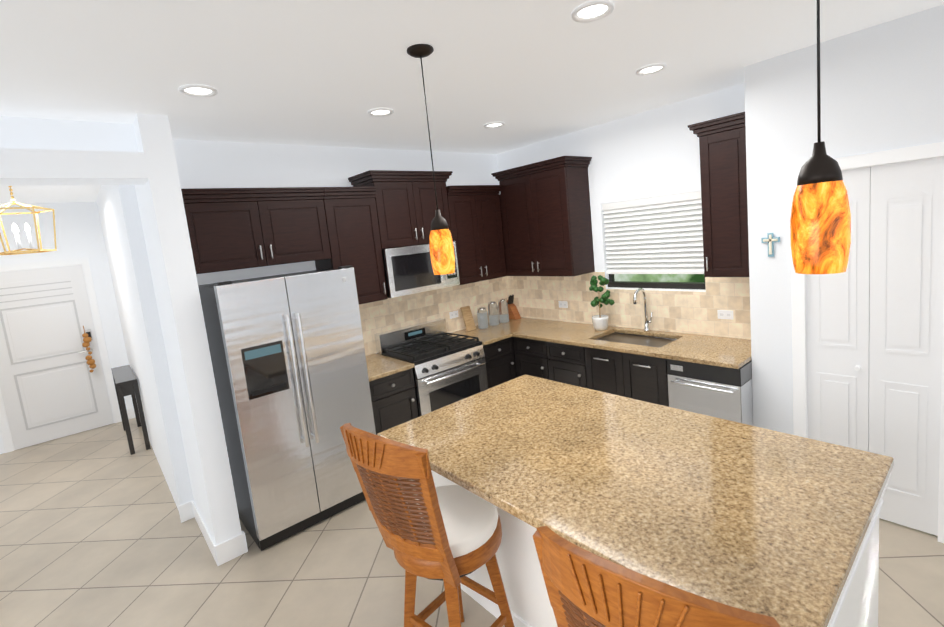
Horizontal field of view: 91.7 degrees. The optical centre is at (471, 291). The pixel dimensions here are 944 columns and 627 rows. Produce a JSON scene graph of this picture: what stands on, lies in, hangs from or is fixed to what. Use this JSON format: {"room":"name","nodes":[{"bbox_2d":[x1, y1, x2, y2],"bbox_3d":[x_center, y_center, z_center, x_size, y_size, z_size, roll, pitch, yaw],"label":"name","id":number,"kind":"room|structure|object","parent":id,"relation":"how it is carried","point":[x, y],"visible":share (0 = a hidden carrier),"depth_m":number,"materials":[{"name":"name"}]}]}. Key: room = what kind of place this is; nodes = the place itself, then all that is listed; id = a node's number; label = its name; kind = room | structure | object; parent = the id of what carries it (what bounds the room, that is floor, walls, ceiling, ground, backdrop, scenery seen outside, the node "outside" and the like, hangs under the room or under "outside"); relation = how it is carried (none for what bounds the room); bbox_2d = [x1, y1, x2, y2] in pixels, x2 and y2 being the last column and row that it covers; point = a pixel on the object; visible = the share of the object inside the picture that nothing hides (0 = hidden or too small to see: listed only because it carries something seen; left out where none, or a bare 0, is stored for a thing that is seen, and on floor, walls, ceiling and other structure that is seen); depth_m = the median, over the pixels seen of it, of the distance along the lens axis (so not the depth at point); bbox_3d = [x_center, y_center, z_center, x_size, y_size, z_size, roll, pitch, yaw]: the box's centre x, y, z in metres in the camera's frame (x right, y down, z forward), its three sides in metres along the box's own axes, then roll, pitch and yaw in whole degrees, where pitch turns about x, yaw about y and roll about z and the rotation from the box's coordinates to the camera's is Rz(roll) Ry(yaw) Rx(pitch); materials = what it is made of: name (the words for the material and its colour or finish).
{"room":"kitchen","nodes":[
{"label":"kitchen","id":0,"kind":"room"},
{"bbox_2d":[0,202,133,453],"bbox_3d":[-5.127,0.386,5.376,1.800,2.780,0.120,-12,9,-40],"label":"wall","id":1,"kind":"structure","parent":0,"point":[79,232],"depth_m":5.55,"materials":[{"name":"paint"}]},
{"bbox_2d":[0,265,113,449],"bbox_3d":[-4.970,0.744,5.381,0.910,2.020,0.092,-12,9,-40],"label":"front door","id":2,"kind":"structure","parent":1,"relation":"in","point":[52,387],"depth_m":5.38,"materials":[{"name":"white wood"}]},
{"bbox_2d":[82,326,95,372],"bbox_3d":[-4.648,0.700,5.548,0.099,0.580,0.084,-12,9,-40],"label":"garland","id":3,"kind":"object","parent":2,"relation":"hanging from","point":[88,358],"visible":1,"depth_m":5.53,"materials":[{"name":"brown"}]},
{"bbox_2d":[0,258,121,452],"bbox_3d":[-4.998,0.709,5.405,1.060,2.108,0.019,-12,9,-40],"label":"door frame","id":4,"kind":"structure","parent":1,"relation":"attached to","point":[4,424],"depth_m":5.62,"materials":[{"name":"white wood"}]},
{"bbox_2d":[126,408,135,418],"bbox_3d":[-4.423,1.584,5.934,0.158,0.135,0.012,-12,9,-40],"label":"baseboard","id":5,"kind":"structure","parent":1,"relation":"attached to","point":[130,413],"depth_m":5.93,"materials":[{"name":"white wood"}]},
{"bbox_2d":[0,116,137,151],"bbox_3d":[-3.031,-0.707,2.019,2.530,0.215,0.120,-12,9,-40],"label":"wall","id":6,"kind":"structure","parent":0,"point":[30,133],"depth_m":2.57,"materials":[{"name":"paint"}]},
{"bbox_2d":[0,148,148,185],"bbox_3d":[-2.893,-0.524,1.901,2.530,0.145,0.250,-12,9,-40],"label":"wall","id":7,"kind":"structure","parent":0,"point":[30,167],"depth_m":2.42,"materials":[{"name":"paint"}]},
{"bbox_2d":[97,185,193,513],"bbox_3d":[-3.363,0.304,4.591,0.120,2.780,3.360,-12,9,-40],"label":"wall","id":8,"kind":"structure","parent":0,"point":[122,231],"depth_m":3.46,"materials":[{"name":"paint"}]},
{"bbox_2d":[178,501,193,522],"bbox_3d":[-2.156,1.663,3.453,0.086,0.135,0.012,-12,9,-40],"label":"baseboard","id":9,"kind":"structure","parent":8,"relation":"attached to","point":[185,511],"depth_m":3.45,"materials":[{"name":"white wood"}]},
{"bbox_2d":[133,113,241,544],"bbox_3d":[-1.942,0.347,3.090,0.150,2.780,0.770,-12,9,-40],"label":"wall column","id":10,"kind":"structure","parent":0,"point":[168,248],"depth_m":2.82,"materials":[{"name":"paint"}]},
{"bbox_2d":[191,500,218,565],"bbox_3d":[-1.868,1.666,3.194,0.012,0.135,0.784,-12,9,-40],"label":"baseboard","id":11,"kind":"structure","parent":10,"relation":"attached to","point":[205,532],"depth_m":3.13,"materials":[{"name":"white wood"}]},
{"bbox_2d":[215,533,246,565],"bbox_3d":[-1.553,1.664,2.955,0.182,0.135,0.012,-12,9,-40],"label":"baseboard","id":12,"kind":"structure","parent":10,"relation":"attached to","point":[231,549],"depth_m":2.95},
{"bbox_2d":[172,139,498,355],"bbox_3d":[-0.793,0.066,4.399,3.340,2.780,0.120,-12,9,-40],"label":"wall","id":13,"kind":"structure","parent":0,"point":[211,164],"depth_m":3.71,"materials":[{"name":"paint"}]},
{"bbox_2d":[181,170,506,304],"bbox_3d":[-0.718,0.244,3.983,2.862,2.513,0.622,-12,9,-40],"label":"upper cabinet","id":14,"kind":"object","parent":13,"relation":"attached to","point":[364,220],"visible":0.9,"depth_m":3.69,"materials":[{"name":"brown wood"}]},
{"bbox_2d":[382,242,459,297],"bbox_3d":[-0.535,-0.212,4.233,0.759,0.415,0.447,-12,9,-40],"label":"microwave","id":15,"kind":"object","parent":13,"relation":"attached to","point":[408,270],"visible":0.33,"depth_m":4.02,"materials":[{"name":"silver metal"}]},
{"bbox_2d":[359,276,510,355],"bbox_3d":[-0.414,0.211,4.642,2.190,0.520,0.010,-12,9,-40],"label":"tile backsplash","id":16,"kind":"structure","parent":13,"relation":"attached to","point":[388,314],"depth_m":4.62,"materials":[{"name":"tile"}]},
{"bbox_2d":[449,310,458,318],"bbox_3d":[-0.189,0.245,4.824,0.114,0.070,0.007,-12,9,-40],"label":"electrical outlet","id":17,"kind":"object","parent":16,"relation":"attached to","point":[453,314],"visible":1,"depth_m":4.82,"materials":[{"name":"white plastic"}]},
{"bbox_2d":[0,418,943,626],"bbox_3d":[-0.658,1.734,2.457,8.800,0.060,12.200,-12,9,-40],"label":"floor","id":18,"kind":"structure","parent":0,"point":[95,531],"depth_m":2.88,"materials":[{"name":"tile"}]},
{"bbox_2d":[111,365,150,454],"bbox_3d":[-3.859,1.298,5.165,0.181,0.775,1.006,-12,9,-40],"label":"console table","id":19,"kind":"object","parent":18,"relation":"on","point":[125,381],"visible":1,"depth_m":4.82,"materials":[{"name":"black wood"}]},
{"bbox_2d":[198,265,375,550],"bbox_3d":[-1.317,0.751,3.383,0.898,1.783,0.772,-12,9,-40],"label":"refrigerator","id":20,"kind":"object","parent":18,"relation":"on","point":[288,360],"visible":0.9,"depth_m":3.07,"materials":[{"name":"silver metal"}]},
{"bbox_2d":[369,368,417,434],"bbox_3d":[-0.795,1.087,3.925,0.424,0.882,0.650,-12,9,-40],"label":"base cabinet","id":21,"kind":"object","parent":18,"relation":"on","point":[393,400],"visible":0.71,"depth_m":3.67,"materials":[{"name":"black wood"}]},
{"bbox_2d":[366,353,414,381],"bbox_3d":[-0.841,0.632,3.867,0.424,0.033,0.653,-12,9,-40],"label":"countertop","id":22,"kind":"structure","parent":21,"relation":"on","point":[379,366],"depth_m":3.75,"materials":[{"name":"stone"}]},
{"bbox_2d":[340,423,514,626],"bbox_3d":[-0.137,1.084,1.924,0.601,1.253,0.518,-12,9,-40],"label":"bar stool","id":23,"kind":"object","parent":18,"relation":"on","point":[450,536],"visible":1,"depth_m":1.76,"materials":[{"name":"brown wood"}]},
{"bbox_2d":[374,318,487,416],"bbox_3d":[-0.333,0.887,4.264,0.758,1.100,0.703,-12,9,-40],"label":"range","id":24,"kind":"object","parent":18,"relation":"on","point":[448,369],"visible":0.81,"depth_m":4.09,"materials":[{"name":"silver metal"}]},
{"bbox_2d":[483,337,516,388],"bbox_3d":[0.331,0.853,4.881,1.032,0.882,0.650,-12,9,-40],"label":"base cabinet","id":25,"kind":"object","parent":18,"relation":"on","point":[500,362],"visible":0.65,"depth_m":4.44,"materials":[{"name":"black wood"}]},
{"bbox_2d":[513,337,544,378],"bbox_3d":[0.811,0.834,4.633,0.620,0.884,0.445,-12,9,-40],"label":"base cabinet","id":26,"kind":"object","parent":18,"relation":"on","point":[529,354],"depth_m":4.40,"materials":[{"name":"black wood"}]},
{"bbox_2d":[545,334,608,387],"bbox_3d":[1.092,0.846,4.305,0.620,0.884,0.419,-12,9,-40],"label":"base cabinet","id":27,"kind":"object","parent":18,"relation":"on","point":[562,361],"depth_m":4.09,"materials":[{"name":"black wood"}]},
{"bbox_2d":[581,332,676,406],"bbox_3d":[1.462,0.862,3.873,0.620,0.884,0.720,-12,9,-40],"label":"base cabinet","id":28,"kind":"object","parent":18,"relation":"on","point":[638,377],"depth_m":3.67,"materials":[{"name":"black wood"}]},
{"bbox_2d":[447,317,751,368],"bbox_3d":[0.948,0.427,4.055,1.038,0.033,2.682,-12,9,-40],"label":"countertop","id":29,"kind":"structure","parent":28,"relation":"on","point":[728,352],"depth_m":3.82,"materials":[{"name":"stone"}]},
{"bbox_2d":[460,306,475,330],"bbox_3d":[-0.040,0.286,4.834,0.120,0.249,0.088,-12,9,-40],"label":"cutting board","id":30,"kind":"object","parent":29,"relation":"on","point":[468,319],"visible":1,"depth_m":4.82,"materials":[{"name":"brown wood"}]},
{"bbox_2d":[477,307,487,328],"bbox_3d":[0.111,0.280,4.878,0.108,0.220,0.106,-12,9,-40],"label":"canister","id":31,"kind":"object","parent":29,"relation":"on","point":[482,317],"visible":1,"depth_m":4.83,"materials":[{"name":"clear glass"}]},
{"bbox_2d":[488,301,498,325],"bbox_3d":[0.231,0.237,4.978,0.108,0.255,0.106,-12,9,-40],"label":"canister","id":32,"kind":"object","parent":29,"relation":"on","point":[493,313],"visible":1,"depth_m":4.94,"materials":[{"name":"clear glass"}]},
{"bbox_2d":[498,299,508,322],"bbox_3d":[0.348,0.213,5.078,0.108,0.255,0.106,-12,9,-40],"label":"canister","id":33,"kind":"object","parent":29,"relation":"on","point":[503,310],"visible":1,"depth_m":5.04,"materials":[{"name":"clear glass"}]},
{"bbox_2d":[507,295,520,319],"bbox_3d":[0.459,0.176,5.218,0.090,0.271,0.169,-12,9,-40],"label":"knife block","id":34,"kind":"object","parent":29,"relation":"on","point":[513,312],"visible":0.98,"depth_m":5.20,"materials":[{"name":"brown wood"}]},
{"bbox_2d":[589,275,614,330],"bbox_3d":[1.201,0.100,4.228,0.166,0.516,0.257,-12,9,-40],"label":"topiary plant","id":35,"kind":"object","parent":29,"relation":"on","point":[600,322],"visible":1,"depth_m":4.21,"materials":[{"name":"green plant"}]},
{"bbox_2d":[633,288,652,331],"bbox_3d":[1.477,0.166,3.963,0.214,0.396,0.083,-12,9,-40],"label":"faucet","id":36,"kind":"object","parent":29,"relation":"on","point":[646,326],"visible":1,"depth_m":4.01,"materials":[{"name":"silver metal"}]},
{"bbox_2d":[533,526,780,626],"bbox_3d":[0.544,1.111,1.152,0.601,1.253,0.518,-12,9,-40],"label":"bar stool","id":37,"kind":"object","parent":18,"relation":"on","point":[585,588],"visible":1,"depth_m":0.89,"materials":[{"name":"brown wood"}]},
{"bbox_2d":[431,470,890,626],"bbox_3d":[0.680,1.148,2.207,0.906,0.889,1.871,-12,9,-40],"label":"kitchen island","id":38,"kind":"object","parent":18,"relation":"on","point":[526,589],"visible":0.12,"depth_m":2.05,"materials":[{"name":"white paint"}]},
{"bbox_2d":[377,374,893,626],"bbox_3d":[0.544,0.707,2.075,1.155,0.040,1.885,-12,9,-40],"label":"island countertop","id":39,"kind":"structure","parent":38,"relation":"on","point":[762,521],"depth_m":1.68,"materials":[{"name":"stone"}]},
{"bbox_2d":[667,359,752,425],"bbox_3d":[1.840,0.885,3.393,0.673,0.882,0.494,-12,9,-40],"label":"dishwasher","id":40,"kind":"object","parent":18,"relation":"on","point":[717,392],"visible":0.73,"depth_m":3.13,"materials":[{"name":"silver metal"}]},
{"bbox_2d":[0,0,943,203],"bbox_3d":[-0.944,-1.070,2.106,8.800,0.060,12.200,-12,9,-40],"label":"ceiling","id":41,"kind":"structure","parent":0,"point":[331,73],"depth_m":2.25,"materials":[{"name":"paint"}]},
{"bbox_2d":[0,186,56,254],"bbox_3d":[-3.853,-0.641,3.873,0.492,0.636,0.430,-12,9,-40],"label":"lantern chandelier","id":42,"kind":"object","parent":41,"relation":"hanging from","point":[15,229],"visible":0.81,"depth_m":3.91,"materials":[{"name":"gold metal"}]},
{"bbox_2d":[179,84,217,96],"bbox_3d":[-1.386,-1.015,2.320,0.170,0.010,0.170,-12,9,-40],"label":"recessed light","id":43,"kind":"object","parent":41,"relation":"in","point":[194,90],"visible":0.96,"depth_m":2.32,"materials":[{"name":"white"}]},
{"bbox_2d":[368,108,393,116],"bbox_3d":[-0.604,-1.183,3.028,0.170,0.010,0.170,-12,9,-40],"label":"recessed light","id":44,"kind":"object","parent":41,"relation":"in","point":[379,112],"visible":0.96,"depth_m":3.03,"materials":[{"name":"white"}]},
{"bbox_2d":[407,44,454,274],"bbox_3d":[-0.186,-0.598,2.165,0.124,1.037,0.124,-12,9,-40],"label":"pendant light","id":45,"kind":"object","parent":41,"relation":"hanging from","point":[441,247],"visible":1,"depth_m":2.17,"materials":[{"name":"orange glass"}]},
{"bbox_2d":[484,122,504,127],"bbox_3d":[0.180,-1.349,3.716,0.170,0.010,0.170,-12,9,-40],"label":"recessed light","id":46,"kind":"object","parent":41,"relation":"in","point":[494,124],"visible":1,"depth_m":3.71,"materials":[{"name":"white"}]},
{"bbox_2d":[572,0,613,22],"bbox_3d":[0.497,-1.152,1.886,0.170,0.010,0.170,-12,9,-40],"label":"recessed light","id":47,"kind":"object","parent":41,"relation":"in","point":[594,10],"visible":1,"depth_m":1.88,"materials":[{"name":"white"}]},
{"bbox_2d":[636,63,666,75],"bbox_3d":[1.060,-1.313,2.712,0.170,0.010,0.170,-12,9,-40],"label":"recessed light","id":48,"kind":"object","parent":41,"relation":"in","point":[651,69],"visible":0.98,"depth_m":2.71,"materials":[{"name":"white"}]},
{"bbox_2d":[790,0,850,273],"bbox_3d":[0.800,-0.560,1.057,0.124,1.037,0.124,-12,9,-40],"label":"pendant light","id":49,"kind":"object","parent":41,"relation":"hanging from","point":[820,230],"visible":1,"depth_m":1.07,"materials":[{"name":"orange glass"}]},
{"bbox_2d":[496,83,744,331],"bbox_3d":[1.371,-0.144,4.316,0.120,2.780,2.807,-12,9,-40],"label":"wall","id":50,"kind":"structure","parent":0,"point":[651,153],"depth_m":3.92,"materials":[{"name":"paint"}]},
{"bbox_2d":[491,112,748,276],"bbox_3d":[1.076,-0.685,4.122,0.402,1.075,2.683,-12,9,-40],"label":"upper cabinet","id":51,"kind":"object","parent":50,"relation":"attached to","point":[545,207],"visible":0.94,"depth_m":4.18,"materials":[{"name":"brown wood"}]},
{"bbox_2d":[507,272,750,339],"bbox_3d":[1.304,0.073,4.346,0.010,0.520,2.686,-12,9,-40],"label":"tile backsplash","id":52,"kind":"structure","parent":50,"relation":"attached to","point":[540,297],"depth_m":4.09,"materials":[{"name":"tile"}]},
{"bbox_2d":[558,301,567,307],"bbox_3d":[0.948,0.137,4.766,0.007,0.070,0.114,-12,9,-40],"label":"electrical outlet","id":53,"kind":"object","parent":52,"relation":"attached to","point":[563,304],"visible":1,"depth_m":4.76,"materials":[{"name":"white plastic"}]},
{"bbox_2d":[717,310,732,319],"bbox_3d":[1.974,0.182,3.568,0.007,0.070,0.114,-12,9,-40],"label":"electrical outlet","id":54,"kind":"object","parent":52,"relation":"attached to","point":[725,314],"visible":1,"depth_m":3.57,"materials":[{"name":"white plastic"}]},
{"bbox_2d":[602,191,703,273],"bbox_3d":[1.551,-0.479,3.974,0.050,0.656,0.904,-12,9,-40],"label":"window blinds","id":55,"kind":"object","parent":50,"relation":"attached to","point":[659,235],"visible":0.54,"depth_m":3.93,"materials":[{"name":"white plastic"}]},
{"bbox_2d":[606,287,705,291],"bbox_3d":[1.598,-0.021,4.032,0.058,0.012,0.918,-12,9,-40],"label":"window sill","id":56,"kind":"structure","parent":50,"relation":"attached to","point":[701,290],"depth_m":3.96,"materials":[{"name":"white"}]},
{"bbox_2d":[608,274,705,289],"bbox_3d":[1.584,-0.416,4.005,0.070,0.800,0.920,-12,9,-40],"label":"window","id":57,"kind":"structure","parent":50,"relation":"in","point":[662,285],"depth_m":4.01,"materials":[{"name":"brown metal"}]},
{"bbox_2d":[744,4,943,434],"bbox_3d":[3.429,0.029,1.258,0.120,2.780,4.763,-12,9,-40],"label":"wall","id":58,"kind":"structure","parent":0,"point":[882,87],"depth_m":2.66,"materials":[{"name":"paint"}]},
{"bbox_2d":[761,233,779,256],"bbox_3d":[1.885,-0.293,2.890,0.016,0.150,0.100,-12,9,-40],"label":"wall cross","id":59,"kind":"object","parent":58,"relation":"attached to","point":[770,239],"depth_m":2.88,"materials":[{"name":"blue"}]},
{"bbox_2d":[790,142,943,542],"bbox_3d":[2.277,0.303,2.625,0.076,2.136,0.727,-12,9,-40],"label":"door frame","id":60,"kind":"structure","parent":58,"relation":"attached to","point":[799,333],"depth_m":2.75,"materials":[{"name":"white wood"}]},
{"bbox_2d":[806,156,943,535],"bbox_3d":[2.284,0.329,2.632,0.055,2.054,0.595,-12,9,-40],"label":"bifold door","id":61,"kind":"structure","parent":58,"relation":"in","point":[874,321],"depth_m":2.56,"materials":[{"name":"white wood"}]},
{"label":"outside","id":62,"kind":"structure","parent":0,"visible":0},
{"bbox_2d":[614,274,704,281],"bbox_3d":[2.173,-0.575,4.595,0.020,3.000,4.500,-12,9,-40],"label":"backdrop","id":63,"kind":"structure","parent":62,"point":[663,277],"depth_m":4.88,"materials":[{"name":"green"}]}
]}

